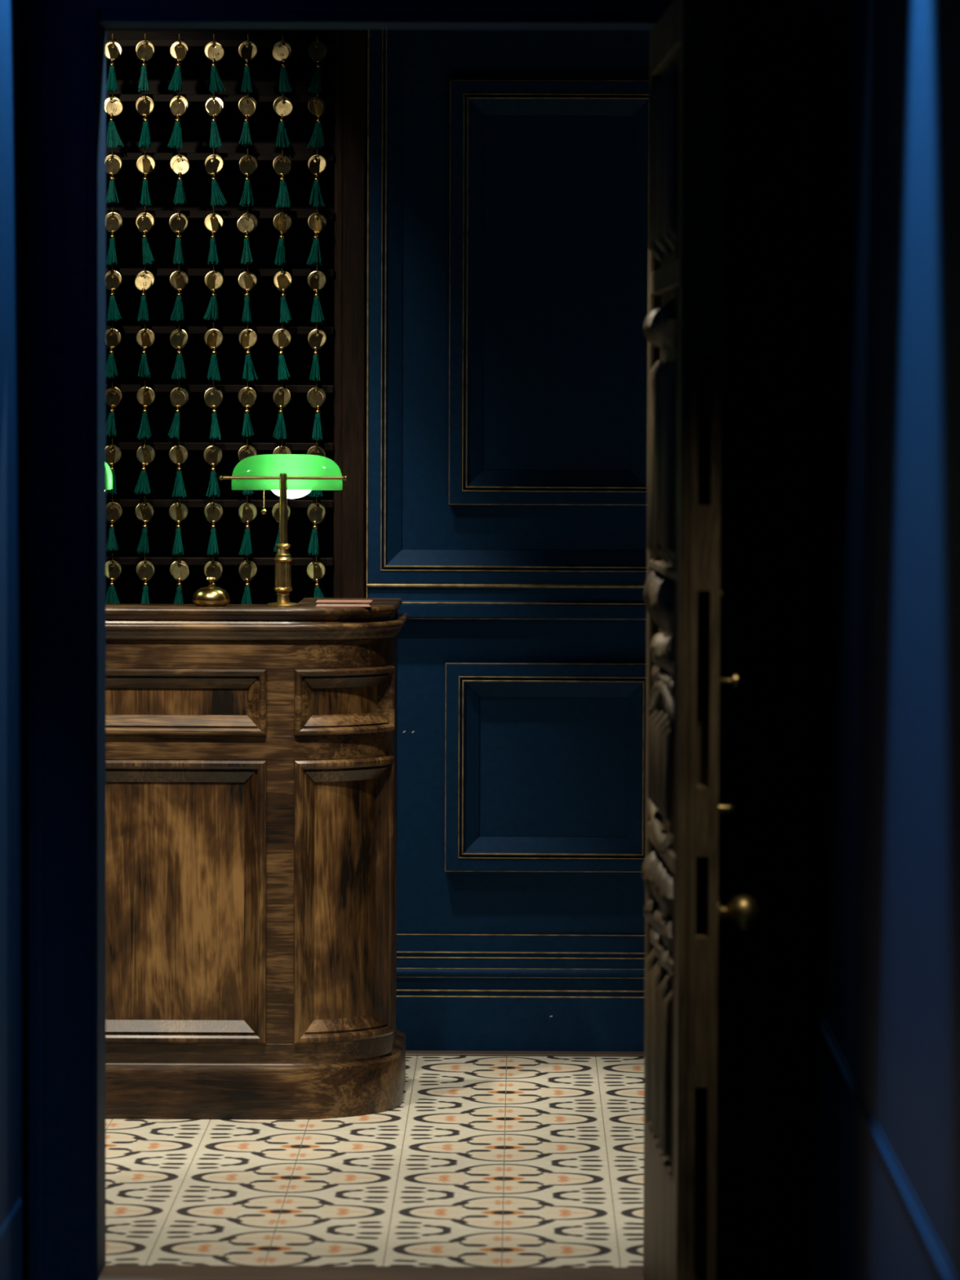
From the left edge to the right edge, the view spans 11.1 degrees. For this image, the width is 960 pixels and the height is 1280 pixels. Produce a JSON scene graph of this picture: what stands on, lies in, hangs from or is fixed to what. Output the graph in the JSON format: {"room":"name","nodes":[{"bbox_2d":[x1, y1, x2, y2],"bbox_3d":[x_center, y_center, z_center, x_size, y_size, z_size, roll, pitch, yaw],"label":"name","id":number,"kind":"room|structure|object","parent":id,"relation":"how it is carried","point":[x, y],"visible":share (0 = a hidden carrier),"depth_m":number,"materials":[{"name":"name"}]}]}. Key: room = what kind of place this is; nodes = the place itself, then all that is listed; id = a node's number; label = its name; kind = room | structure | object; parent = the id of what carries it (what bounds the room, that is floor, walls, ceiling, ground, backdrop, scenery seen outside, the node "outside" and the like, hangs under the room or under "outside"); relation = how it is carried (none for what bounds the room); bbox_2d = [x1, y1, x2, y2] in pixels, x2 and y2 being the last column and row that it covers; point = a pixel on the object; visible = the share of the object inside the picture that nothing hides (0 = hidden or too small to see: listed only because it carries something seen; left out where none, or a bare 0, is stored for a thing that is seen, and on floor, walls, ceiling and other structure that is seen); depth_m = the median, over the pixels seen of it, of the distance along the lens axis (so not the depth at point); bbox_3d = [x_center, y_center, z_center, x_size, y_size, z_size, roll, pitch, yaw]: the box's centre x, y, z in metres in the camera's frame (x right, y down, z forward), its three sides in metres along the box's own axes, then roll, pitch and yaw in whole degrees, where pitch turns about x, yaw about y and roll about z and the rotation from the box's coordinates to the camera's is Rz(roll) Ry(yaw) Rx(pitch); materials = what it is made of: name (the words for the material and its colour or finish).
{"room":"hallway","nodes":[
{"label":"hallway","id":0,"kind":"room"},
{"bbox_2d":[0,0,22,1279],"bbox_3d":[-0.837,-0.115,3.578,0.100,2.750,9.050,0,3,0],"label":"wall","id":1,"kind":"structure","parent":0,"point":[11,11],"depth_m":7.91,"materials":[{"name":"blue paint"}]},
{"bbox_2d":[0,1196,22,1279],"bbox_3d":[-0.790,1.183,3.664,0.003,0.150,8.910,0,3,0],"label":"baseboard","id":2,"kind":"structure","parent":1,"relation":"attached to","point":[11,1230],"depth_m":7.96,"materials":[{"name":"blue paint"}]},
{"bbox_2d":[105,1055,644,1267],"bbox_3d":[-0.552,1.016,9.751,3.800,0.050,2.890,0,3,0],"label":"floor","id":3,"kind":"structure","parent":0,"point":[482,1161],"depth_m":9.30,"materials":[{"name":"beige tile"}]},
{"bbox_2d":[105,597,408,1119],"bbox_3d":[-1.007,0.441,10.356,1.698,1.042,0.608,0,3,0],"label":"reception desk","id":4,"kind":"object","parent":3,"relation":"on","point":[251,749],"depth_m":10.08,"materials":[{"name":"brown wood"}]},
{"bbox_2d":[106,462,113,489],"bbox_3d":[-0.834,-0.227,10.149,0.150,0.311,0.264,0,3,0],"label":"lamp","id":5,"kind":"object","parent":4,"relation":"on","point":[109,482],"visible":0.04,"depth_m":10.14,"materials":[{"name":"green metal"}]},
{"bbox_2d":[192,576,230,606],"bbox_3d":[-0.551,-0.100,10.133,0.077,0.061,0.077,0,3,0],"label":"bell","id":6,"kind":"object","parent":4,"relation":"on","point":[211,595],"visible":1,"depth_m":10.11,"materials":[{"name":"gold metal"}]},
{"bbox_2d":[106,597,402,616],"bbox_3d":[-1.012,-0.072,10.340,1.685,0.016,0.595,0,3,0],"label":"countertop","id":7,"kind":"structure","parent":4,"relation":"on","point":[307,606],"depth_m":10.05,"materials":[{"name":"brown wood"}]},
{"bbox_2d":[218,453,347,606],"bbox_3d":[-0.403,-0.226,10.177,0.264,0.311,0.150,0,3,0],"label":"lamp","id":8,"kind":"object","parent":4,"relation":"on","point":[287,476],"visible":1,"depth_m":10.13,"materials":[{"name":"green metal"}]},
{"bbox_2d":[315,600,373,607],"bbox_3d":[-0.279,-0.075,10.166,0.114,0.011,0.110,0,3,0],"label":"book","id":9,"kind":"object","parent":4,"relation":"on","point":[320,603],"visible":1,"depth_m":10.11,"materials":[{"name":"paper"}]},
{"bbox_2d":[22,0,813,1279],"bbox_3d":[-0.559,-0.316,8.171,3.800,2.750,0.150,0,3,0],"label":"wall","id":10,"kind":"structure","parent":0,"point":[768,44],"depth_m":8.10,"materials":[{"name":"blue paint"}]},
{"bbox_2d":[28,0,731,1279],"bbox_3d":[-0.167,-0.042,8.095,1.143,2.211,0.020,0,3,0],"label":"door frame","id":11,"kind":"structure","parent":10,"relation":"attached to","point":[63,34],"depth_m":8.09,"materials":[{"name":"blue paint"}]},
{"bbox_2d":[641,0,758,1279],"bbox_3d":[0.329,0.049,7.673,0.134,2.046,0.863,0,3,-2],"label":"door","id":12,"kind":"structure","parent":10,"relation":"in","point":[683,912],"depth_m":7.30,"materials":[{"name":"brown wood"}]},
{"bbox_2d":[366,29,650,934],"bbox_3d":[-0.534,-0.450,11.216,3.800,2.750,0.234,0,3,0],"label":"wall","id":13,"kind":"structure","parent":0,"point":[508,171],"depth_m":11.12,"materials":[{"name":"blue paint"}]},
{"bbox_2d":[106,28,367,604],"bbox_3d":[-1.336,-0.397,11.201,2.156,2.600,0.213,0,3,0],"label":"key rack","id":14,"kind":"object","parent":13,"relation":"attached to","point":[343,242],"visible":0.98,"depth_m":11.25,"materials":[{"name":"brown wood"}]},
{"bbox_2d":[106,328,120,377],"bbox_3d":[-0.825,-0.641,11.076,0.041,0.112,0.031,0,3,0],"label":"key","id":15,"kind":"object","parent":14,"relation":"hanging from","point":[113,338],"visible":0.97,"depth_m":11.07,"materials":[{"name":"gold metal"}]},
{"bbox_2d":[106,560,121,604],"bbox_3d":[-0.825,-0.123,11.100,0.043,0.110,0.033,0,3,0],"label":"key","id":16,"kind":"object","parent":14,"relation":"hanging from","point":[113,571],"visible":0.81,"depth_m":11.10,"materials":[{"name":"gold metal"}]},
{"bbox_2d":[106,444,121,494],"bbox_3d":[-0.826,-0.382,11.092,0.043,0.112,0.031,0,3,0],"label":"key","id":17,"kind":"object","parent":14,"relation":"hanging from","point":[113,455],"visible":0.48,"depth_m":11.09,"materials":[{"name":"gold metal"}]},
{"bbox_2d":[106,386,121,436],"bbox_3d":[-0.825,-0.511,11.082,0.046,0.112,0.030,0,3,0],"label":"key","id":18,"kind":"object","parent":14,"relation":"hanging from","point":[113,397],"visible":0.92,"depth_m":11.08,"materials":[{"name":"gold metal"}]},
{"bbox_2d":[106,270,121,322],"bbox_3d":[-0.822,-0.769,11.066,0.044,0.116,0.041,0,3,0],"label":"key","id":19,"kind":"object","parent":14,"relation":"hanging from","point":[113,280],"visible":0.98,"depth_m":11.07,"materials":[{"name":"gold metal"}]},
{"bbox_2d":[106,155,121,204],"bbox_3d":[-0.825,-1.030,11.064,0.038,0.110,0.038,2,3,29],"label":"key","id":20,"kind":"object","parent":14,"relation":"hanging from","point":[113,165],"visible":0.96,"depth_m":11.06,"materials":[{"name":"gold metal"}]},
{"bbox_2d":[106,40,121,92],"bbox_3d":[-0.821,-1.281,11.049,0.042,0.114,0.031,0,3,0],"label":"key","id":21,"kind":"object","parent":14,"relation":"hanging from","point":[113,51],"visible":0.98,"depth_m":11.05,"materials":[{"name":"gold metal"}]},
{"bbox_2d":[106,502,122,551],"bbox_3d":[-0.824,-0.254,11.097,0.042,0.111,0.038,0,3,0],"label":"key","id":22,"kind":"object","parent":14,"relation":"hanging from","point":[113,513],"visible":0.98,"depth_m":11.09,"materials":[{"name":"gold metal"}]},
{"bbox_2d":[106,212,122,265],"bbox_3d":[-0.819,-0.898,11.070,0.037,0.119,0.034,-1,3,-27],"label":"key","id":23,"kind":"object","parent":14,"relation":"hanging from","point":[113,223],"visible":0.98,"depth_m":11.06,"materials":[{"name":"gold metal"}]},
{"bbox_2d":[106,96,124,148],"bbox_3d":[-0.819,-1.157,11.054,0.049,0.116,0.031,0,3,0],"label":"key","id":24,"kind":"object","parent":14,"relation":"hanging from","point":[114,107],"visible":1,"depth_m":11.05,"materials":[{"name":"gold metal"}]},
{"bbox_2d":[134,271,154,321],"bbox_3d":[-0.751,-0.769,11.071,0.044,0.114,0.030,0,3,0],"label":"key","id":25,"kind":"object","parent":14,"relation":"hanging from","point":[143,282],"visible":1,"depth_m":11.07,"materials":[{"name":"gold metal"}]},
{"bbox_2d":[135,502,153,554],"bbox_3d":[-0.752,-0.251,11.100,0.041,0.116,0.028,1,3,14],"label":"key","id":26,"kind":"object","parent":14,"relation":"hanging from","point":[144,513],"visible":1,"depth_m":11.10,"materials":[{"name":"gold metal"}]},
{"bbox_2d":[133,444,155,494],"bbox_3d":[-0.752,-0.382,11.088,0.046,0.110,0.037,0,3,0],"label":"key","id":27,"kind":"object","parent":14,"relation":"hanging from","point":[145,455],"visible":1,"depth_m":11.08,"materials":[{"name":"gold metal"}]},
{"bbox_2d":[135,212,154,264],"bbox_3d":[-0.750,-0.898,11.068,0.042,0.116,0.024,0,3,0],"label":"key","id":28,"kind":"object","parent":14,"relation":"hanging from","point":[144,224],"visible":1,"depth_m":11.06,"materials":[{"name":"gold metal"}]},
{"bbox_2d":[135,96,154,147],"bbox_3d":[-0.750,-1.157,11.052,0.042,0.116,0.030,0,3,0],"label":"key","id":29,"kind":"object","parent":14,"relation":"hanging from","point":[144,107],"visible":1,"depth_m":11.05,"materials":[{"name":"gold metal"}]},
{"bbox_2d":[135,40,154,92],"bbox_3d":[-0.748,-1.281,11.044,0.042,0.117,0.036,0,3,0],"label":"key","id":30,"kind":"object","parent":14,"relation":"hanging from","point":[144,52],"visible":1,"depth_m":11.05,"materials":[{"name":"gold metal"}]},
{"bbox_2d":[136,328,155,377],"bbox_3d":[-0.750,-0.642,11.075,0.042,0.110,0.038,0,3,0],"label":"key","id":31,"kind":"object","parent":14,"relation":"hanging from","point":[144,340],"visible":1,"depth_m":11.08,"materials":[{"name":"gold metal"}]},
{"bbox_2d":[136,155,155,205],"bbox_3d":[-0.748,-1.028,11.064,0.042,0.114,0.032,0,3,0],"label":"key","id":32,"kind":"object","parent":14,"relation":"hanging from","point":[145,166],"visible":1,"depth_m":11.06,"materials":[{"name":"gold metal"}]},
{"bbox_2d":[136,560,155,604],"bbox_3d":[-0.749,-0.120,11.101,0.042,0.116,0.026,-1,3,-18],"label":"key","id":33,"kind":"object","parent":14,"relation":"hanging from","point":[144,571],"visible":0.84,"depth_m":11.10,"materials":[{"name":"gold metal"}]},
{"bbox_2d":[136,386,155,439],"bbox_3d":[-0.749,-0.507,11.082,0.042,0.119,0.039,0,3,0],"label":"key","id":34,"kind":"object","parent":14,"relation":"hanging from","point":[145,397],"visible":1,"depth_m":11.08,"materials":[{"name":"gold metal"}]},
{"bbox_2d":[167,95,188,148],"bbox_3d":[-0.675,-1.157,11.052,0.045,0.119,0.030,0,3,0],"label":"key","id":35,"kind":"object","parent":14,"relation":"hanging from","point":[178,107],"visible":1,"depth_m":11.05,"materials":[{"name":"gold metal"}]},
{"bbox_2d":[168,40,187,92],"bbox_3d":[-0.674,-1.281,11.047,0.044,0.115,0.034,0,3,0],"label":"key","id":36,"kind":"object","parent":14,"relation":"hanging from","point":[178,51],"visible":1,"depth_m":11.04,"materials":[{"name":"gold metal"}]},
{"bbox_2d":[168,502,187,555],"bbox_3d":[-0.679,-0.249,11.093,0.041,0.119,0.034,1,3,11],"label":"key","id":37,"kind":"object","parent":14,"relation":"hanging from","point":[178,513],"visible":1,"depth_m":11.09,"materials":[{"name":"gold metal"}]},
{"bbox_2d":[168,445,187,497],"bbox_3d":[-0.676,-0.377,11.087,0.042,0.118,0.038,0,3,0],"label":"key","id":38,"kind":"object","parent":14,"relation":"hanging from","point":[179,455],"visible":1,"depth_m":11.08,"materials":[{"name":"gold metal"}]},
{"bbox_2d":[168,386,188,439],"bbox_3d":[-0.676,-0.508,11.083,0.047,0.116,0.025,0,3,-4],"label":"key","id":39,"kind":"object","parent":14,"relation":"hanging from","point":[179,398],"visible":1,"depth_m":11.08,"materials":[{"name":"gold metal"}]},
{"bbox_2d":[168,213,187,264],"bbox_3d":[-0.674,-0.897,11.065,0.042,0.116,0.028,0,3,0],"label":"key","id":40,"kind":"object","parent":14,"relation":"hanging from","point":[178,224],"visible":1,"depth_m":11.06,"materials":[{"name":"gold metal"}]},
{"bbox_2d":[169,328,187,379],"bbox_3d":[-0.675,-0.640,11.077,0.041,0.114,0.030,0,3,0],"label":"key","id":41,"kind":"object","parent":14,"relation":"hanging from","point":[178,340],"visible":1,"depth_m":11.07,"materials":[{"name":"gold metal"}]},
{"bbox_2d":[169,270,188,321],"bbox_3d":[-0.674,-0.769,11.070,0.042,0.115,0.031,0,3,0],"label":"key","id":42,"kind":"object","parent":14,"relation":"hanging from","point":[179,282],"visible":1,"depth_m":11.07,"materials":[{"name":"gold metal"}]},
{"bbox_2d":[169,154,189,204],"bbox_3d":[-0.670,-1.029,11.060,0.041,0.113,0.033,0,3,-15],"label":"key","id":43,"kind":"object","parent":14,"relation":"hanging from","point":[180,166],"visible":1,"depth_m":11.06,"materials":[{"name":"gold metal"}]},
{"bbox_2d":[169,560,189,604],"bbox_3d":[-0.674,-0.120,11.105,0.040,0.116,0.030,-1,3,-25],"label":"key","id":44,"kind":"object","parent":14,"relation":"hanging from","point":[180,571],"visible":0.82,"depth_m":11.10,"materials":[{"name":"gold metal"}]},
{"bbox_2d":[203,445,222,497],"bbox_3d":[-0.599,-0.377,11.084,0.042,0.116,0.037,0,3,0],"label":"key","id":45,"kind":"object","parent":14,"relation":"hanging from","point":[213,456],"visible":1,"depth_m":11.08,"materials":[{"name":"gold metal"}]},
{"bbox_2d":[204,560,222,586],"bbox_3d":[-0.599,-0.120,11.099,0.042,0.114,0.027,0,3,0],"label":"key","id":46,"kind":"object","parent":14,"relation":"hanging from","point":[215,570],"visible":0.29,"depth_m":11.10,"materials":[{"name":"gold metal"}]},
{"bbox_2d":[204,502,222,555],"bbox_3d":[-0.598,-0.249,11.093,0.042,0.119,0.034,0,3,0],"label":"key","id":47,"kind":"object","parent":14,"relation":"hanging from","point":[213,514],"visible":1,"depth_m":11.09,"materials":[{"name":"gold metal"}]},
{"bbox_2d":[204,387,222,439],"bbox_3d":[-0.598,-0.507,11.078,0.042,0.118,0.036,0,3,0],"label":"key","id":48,"kind":"object","parent":14,"relation":"hanging from","point":[213,398],"visible":1,"depth_m":11.08,"materials":[{"name":"gold metal"}]},
{"bbox_2d":[204,328,222,381],"bbox_3d":[-0.597,-0.638,11.077,0.042,0.116,0.031,0,3,0],"label":"key","id":49,"kind":"object","parent":14,"relation":"hanging from","point":[213,340],"visible":1,"depth_m":11.07,"materials":[{"name":"gold metal"}]},
{"bbox_2d":[203,271,223,320],"bbox_3d":[-0.597,-0.770,11.072,0.045,0.111,0.031,0,3,0],"label":"key","id":50,"kind":"object","parent":14,"relation":"hanging from","point":[214,282],"visible":1,"depth_m":11.07,"materials":[{"name":"gold metal"}]},
{"bbox_2d":[204,96,223,148],"bbox_3d":[-0.594,-1.157,11.054,0.042,0.116,0.028,0,3,0],"label":"key","id":51,"kind":"object","parent":14,"relation":"hanging from","point":[215,106],"visible":1,"depth_m":11.05,"materials":[{"name":"gold metal"}]},
{"bbox_2d":[204,213,223,265],"bbox_3d":[-0.596,-0.897,11.066,0.042,0.116,0.033,0,3,0],"label":"key","id":52,"kind":"object","parent":14,"relation":"hanging from","point":[215,223],"visible":1,"depth_m":11.06,"materials":[{"name":"gold metal"}]},
{"bbox_2d":[204,41,225,93],"bbox_3d":[-0.590,-1.280,11.051,0.045,0.115,0.031,-1,3,-17],"label":"key","id":53,"kind":"object","parent":14,"relation":"hanging from","point":[215,52],"visible":1,"depth_m":11.05,"materials":[{"name":"gold metal"}]},
{"bbox_2d":[204,154,226,206],"bbox_3d":[-0.591,-1.027,11.060,0.050,0.117,0.030,0,3,0],"label":"key","id":54,"kind":"object","parent":14,"relation":"hanging from","point":[214,166],"visible":1,"depth_m":11.06,"materials":[{"name":"gold metal"}]},
{"bbox_2d":[106,555,333,565],"bbox_3d":[-1.372,-0.183,11.213,2.086,0.018,0.167,0,3,0],"label":"shelf","id":55,"kind":"object","parent":14,"relation":"attached to","point":[123,560],"depth_m":11.12,"materials":[{"name":"brown wood"}]},
{"bbox_2d":[106,498,333,508],"bbox_3d":[-1.372,-0.312,11.208,2.086,0.018,0.167,0,3,0],"label":"shelf","id":56,"kind":"object","parent":14,"relation":"attached to","point":[124,503],"depth_m":11.12,"materials":[{"name":"brown wood"}]},
{"bbox_2d":[106,442,333,450],"bbox_3d":[-1.371,-0.441,11.202,2.086,0.018,0.167,0,3,0],"label":"shelf","id":57,"kind":"object","parent":14,"relation":"attached to","point":[122,446],"depth_m":11.11,"materials":[{"name":"brown wood"}]},
{"bbox_2d":[106,384,333,393],"bbox_3d":[-1.371,-0.571,11.196,2.086,0.018,0.167,0,3,0],"label":"shelf","id":58,"kind":"object","parent":14,"relation":"attached to","point":[124,388],"depth_m":11.11,"materials":[{"name":"brown wood"}]},
{"bbox_2d":[106,325,333,335],"bbox_3d":[-1.370,-0.702,11.191,2.086,0.018,0.167,0,3,0],"label":"shelf","id":59,"kind":"object","parent":14,"relation":"attached to","point":[123,330],"depth_m":11.10,"materials":[{"name":"brown wood"}]},
{"bbox_2d":[106,268,333,279],"bbox_3d":[-1.370,-0.831,11.185,2.086,0.018,0.167,0,3,0],"label":"shelf","id":60,"kind":"object","parent":14,"relation":"attached to","point":[126,273],"depth_m":11.09,"materials":[{"name":"brown wood"}]},
{"bbox_2d":[106,210,333,222],"bbox_3d":[-1.369,-0.960,11.179,2.086,0.018,0.167,0,3,0],"label":"shelf","id":61,"kind":"object","parent":14,"relation":"attached to","point":[126,215],"depth_m":11.09,"materials":[{"name":"brown wood"}]},
{"bbox_2d":[106,152,334,164],"bbox_3d":[-1.369,-1.089,11.174,2.086,0.018,0.167,0,3,0],"label":"shelf","id":62,"kind":"object","parent":14,"relation":"attached to","point":[126,158],"depth_m":11.08,"materials":[{"name":"brown wood"}]},
{"bbox_2d":[106,93,334,106],"bbox_3d":[-1.369,-1.220,11.168,2.086,0.018,0.167,0,3,0],"label":"shelf","id":63,"kind":"object","parent":14,"relation":"attached to","point":[126,100],"depth_m":11.08,"materials":[{"name":"brown wood"}]},
{"bbox_2d":[106,39,334,53],"bbox_3d":[-1.368,-1.343,11.162,2.086,0.018,0.167,0,3,0],"label":"shelf","id":64,"kind":"object","parent":14,"relation":"attached to","point":[128,46],"depth_m":11.07,"materials":[{"name":"brown wood"}]},
{"bbox_2d":[236,213,257,264],"bbox_3d":[-0.521,-0.897,11.059,0.046,0.116,0.039,0,3,0],"label":"key","id":65,"kind":"object","parent":14,"relation":"hanging from","point":[246,224],"visible":1,"depth_m":11.06,"materials":[{"name":"gold metal"}]},
{"bbox_2d":[238,386,256,437],"bbox_3d":[-0.519,-0.510,11.086,0.033,0.112,0.038,-1,3,-30],"label":"key","id":66,"kind":"object","parent":14,"relation":"hanging from","point":[246,397],"visible":1,"depth_m":11.08,"materials":[{"name":"gold metal"}]},
{"bbox_2d":[238,96,257,145],"bbox_3d":[-0.519,-1.160,11.046,0.041,0.111,0.041,0,3,0],"label":"key","id":67,"kind":"object","parent":14,"relation":"hanging from","point":[247,107],"visible":1,"depth_m":11.05,"materials":[{"name":"gold metal"}]},
{"bbox_2d":[238,40,257,93],"bbox_3d":[-0.517,-1.279,11.047,0.042,0.117,0.027,0,3,-9],"label":"key","id":68,"kind":"object","parent":14,"relation":"hanging from","point":[247,51],"visible":1,"depth_m":11.04,"materials":[{"name":"gold metal"}]},
{"bbox_2d":[238,560,257,604],"bbox_3d":[-0.522,-0.122,11.101,0.042,0.112,0.034,0,3,0],"label":"key","id":69,"kind":"object","parent":14,"relation":"hanging from","point":[247,572],"visible":0.91,"depth_m":11.10,"materials":[{"name":"gold metal"}]},
{"bbox_2d":[238,502,257,555],"bbox_3d":[-0.522,-0.249,11.095,0.040,0.118,0.028,1,3,13],"label":"key","id":70,"kind":"object","parent":14,"relation":"hanging from","point":[247,513],"visible":1,"depth_m":11.09,"materials":[{"name":"gold metal"}]},
{"bbox_2d":[238,444,257,495],"bbox_3d":[-0.522,-0.380,11.087,0.042,0.113,0.035,0,3,0],"label":"key","id":71,"kind":"object","parent":14,"relation":"hanging from","point":[243,452],"visible":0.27,"depth_m":11.09,"materials":[{"name":"gold metal"}]},
{"bbox_2d":[238,271,257,323],"bbox_3d":[-0.520,-0.767,11.070,0.042,0.116,0.031,0,3,0],"label":"key","id":72,"kind":"object","parent":14,"relation":"hanging from","point":[246,282],"visible":1,"depth_m":11.07,"materials":[{"name":"gold metal"}]},
{"bbox_2d":[238,328,257,381],"bbox_3d":[-0.517,-0.638,11.078,0.042,0.117,0.032,0,3,-12],"label":"key","id":73,"kind":"object","parent":14,"relation":"hanging from","point":[247,340],"visible":1,"depth_m":11.07,"materials":[{"name":"gold metal"}]},
{"bbox_2d":[239,155,257,206],"bbox_3d":[-0.518,-1.026,11.055,0.041,0.116,0.039,0,3,0],"label":"key","id":74,"kind":"object","parent":14,"relation":"hanging from","point":[247,166],"visible":1,"depth_m":11.06,"materials":[{"name":"gold metal"}]},
{"bbox_2d":[271,502,290,551],"bbox_3d":[-0.448,-0.253,11.094,0.038,0.111,0.035,1,3,24],"label":"key","id":75,"kind":"object","parent":14,"relation":"hanging from","point":[275,512],"visible":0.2,"depth_m":11.09,"materials":[{"name":"gold metal"}]},
{"bbox_2d":[272,387,290,439],"bbox_3d":[-0.444,-0.508,11.085,0.041,0.116,0.036,0,3,0],"label":"key","id":76,"kind":"object","parent":14,"relation":"hanging from","point":[282,398],"visible":1,"depth_m":11.08,"materials":[{"name":"gold metal"}]},
{"bbox_2d":[272,155,291,208],"bbox_3d":[-0.443,-1.024,11.058,0.041,0.119,0.029,0,3,0],"label":"key","id":77,"kind":"object","parent":14,"relation":"hanging from","point":[282,166],"visible":1,"depth_m":11.05,"materials":[{"name":"gold metal"}]},
{"bbox_2d":[272,328,291,380],"bbox_3d":[-0.440,-0.638,11.078,0.034,0.116,0.044,-2,3,-34],"label":"key","id":78,"kind":"object","parent":14,"relation":"hanging from","point":[281,340],"visible":1,"depth_m":11.07,"materials":[{"name":"gold metal"}]},
{"bbox_2d":[271,40,293,93],"bbox_3d":[-0.441,-1.280,11.048,0.047,0.117,0.023,1,3,15],"label":"key","id":79,"kind":"object","parent":14,"relation":"hanging from","point":[281,52],"visible":1,"depth_m":11.05,"materials":[{"name":"gold metal"}]},
{"bbox_2d":[273,213,291,266],"bbox_3d":[-0.440,-0.896,11.064,0.042,0.119,0.025,-1,3,-17],"label":"key","id":80,"kind":"object","parent":14,"relation":"hanging from","point":[282,224],"visible":1,"depth_m":11.06,"materials":[{"name":"gold metal"}]},
{"bbox_2d":[273,271,292,323],"bbox_3d":[-0.443,-0.768,11.071,0.042,0.117,0.024,1,3,8],"label":"key","id":81,"kind":"object","parent":14,"relation":"hanging from","point":[282,282],"visible":1,"depth_m":11.06,"materials":[{"name":"gold metal"}]},
{"bbox_2d":[273,96,293,147],"bbox_3d":[-0.440,-1.157,11.052,0.044,0.115,0.027,0,3,0],"label":"key","id":82,"kind":"object","parent":14,"relation":"hanging from","point":[282,107],"visible":1,"depth_m":11.05,"materials":[{"name":"gold metal"}]},
{"bbox_2d":[306,561,325,597],"bbox_3d":[-0.363,-0.119,11.097,0.054,0.115,0.029,1,3,10],"label":"key","id":83,"kind":"object","parent":14,"relation":"hanging from","point":[316,571],"visible":0.75,"depth_m":11.10,"materials":[{"name":"gold metal"}]},
{"bbox_2d":[306,502,325,555],"bbox_3d":[-0.367,-0.248,11.093,0.042,0.119,0.024,0,3,0],"label":"key","id":84,"kind":"object","parent":14,"relation":"hanging from","point":[316,514],"visible":1,"depth_m":11.09,"materials":[{"name":"gold metal"}]},
{"bbox_2d":[306,445,325,497],"bbox_3d":[-0.367,-0.377,11.085,0.042,0.117,0.032,0,3,0],"label":"key","id":85,"kind":"object","parent":14,"relation":"hanging from","point":[312,451],"visible":0.38,"depth_m":11.09,"materials":[{"name":"gold metal"}]},
{"bbox_2d":[306,387,325,440],"bbox_3d":[-0.367,-0.506,11.080,0.042,0.119,0.026,0,3,0],"label":"key","id":86,"kind":"object","parent":14,"relation":"hanging from","point":[316,399],"visible":1,"depth_m":11.08,"materials":[{"name":"gold metal"}]},
{"bbox_2d":[306,97,326,149],"bbox_3d":[-0.365,-1.155,11.052,0.043,0.117,0.034,0,3,0],"label":"key","id":87,"kind":"object","parent":14,"relation":"hanging from","point":[317,107],"visible":1,"depth_m":11.05,"materials":[{"name":"gold metal"}]},
{"bbox_2d":[306,213,326,266],"bbox_3d":[-0.368,-0.896,11.067,0.042,0.118,0.034,1,3,18],"label":"key","id":88,"kind":"object","parent":14,"relation":"hanging from","point":[317,224],"visible":1,"depth_m":11.06,"materials":[{"name":"gold metal"}]},
{"bbox_2d":[307,41,326,93],"bbox_3d":[-0.363,-1.279,11.045,0.042,0.116,0.031,0,3,0],"label":"key","id":89,"kind":"object","parent":14,"relation":"hanging from","point":[317,52],"visible":1,"depth_m":11.04,"materials":[{"name":"gold metal"}]},
{"bbox_2d":[307,328,326,381],"bbox_3d":[-0.365,-0.638,11.076,0.042,0.116,0.026,0,3,0],"label":"key","id":90,"kind":"object","parent":14,"relation":"hanging from","point":[317,340],"visible":1,"depth_m":11.07,"materials":[{"name":"gold metal"}]},
{"bbox_2d":[307,271,326,323],"bbox_3d":[-0.365,-0.767,11.069,0.042,0.117,0.034,0,3,0],"label":"key","id":91,"kind":"object","parent":14,"relation":"hanging from","point":[317,282],"visible":1,"depth_m":11.06,"materials":[{"name":"gold metal"}]},
{"bbox_2d":[307,155,326,208],"bbox_3d":[-0.364,-1.025,11.057,0.042,0.119,0.032,0,3,0],"label":"key","id":92,"kind":"object","parent":14,"relation":"hanging from","point":[317,166],"visible":1,"depth_m":11.05,"materials":[{"name":"gold metal"}]},
{"bbox_2d":[396,933,644,1051],"bbox_3d":[0.551,0.800,11.165,1.619,0.265,0.033,0,3,0],"label":"baseboard","id":93,"kind":"structure","parent":13,"relation":"attached to","point":[455,992],"depth_m":11.16,"materials":[{"name":"blue paint"}]},
{"bbox_2d":[405,1050,644,1057],"bbox_3d":[0.551,0.952,11.136,1.619,0.044,0.076,0,3,0],"label":"trim","id":94,"kind":"structure","parent":13,"relation":"attached to","point":[452,1053],"depth_m":11.11,"materials":[{"name":"wood"}]},
{"bbox_2d":[806,0,959,1279],"bbox_3d":[0.552,-0.110,3.566,0.100,2.750,9.050,0,3,0],"label":"wall","id":95,"kind":"structure","parent":0,"point":[883,856],"depth_m":6.36,"materials":[{"name":"blue paint"}]},
{"bbox_2d":[802,984,956,1279],"bbox_3d":[0.496,1.012,3.666,0.006,0.500,8.950,0,3,0],"label":"baseboard","id":96,"kind":"structure","parent":95,"relation":"attached to","point":[863,1220],"depth_m":7.01,"materials":[{"name":"blue paint"}]},
{"bbox_3d":[-0.147,1.286,3.634,1.289,0.050,9.050,0,3,0],"label":"floor","id":97,"kind":"structure","parent":0,"visible":0},
{"bbox_2d":[97,1265,644,1279],"bbox_3d":[-0.176,1.076,8.227,0.927,0.046,0.146,0,3,0],"label":"threshold","id":98,"kind":"object","parent":97,"relation":"on","point":[109,1272],"visible":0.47,"depth_m":8.23,"materials":[{"name":"brown wood"}]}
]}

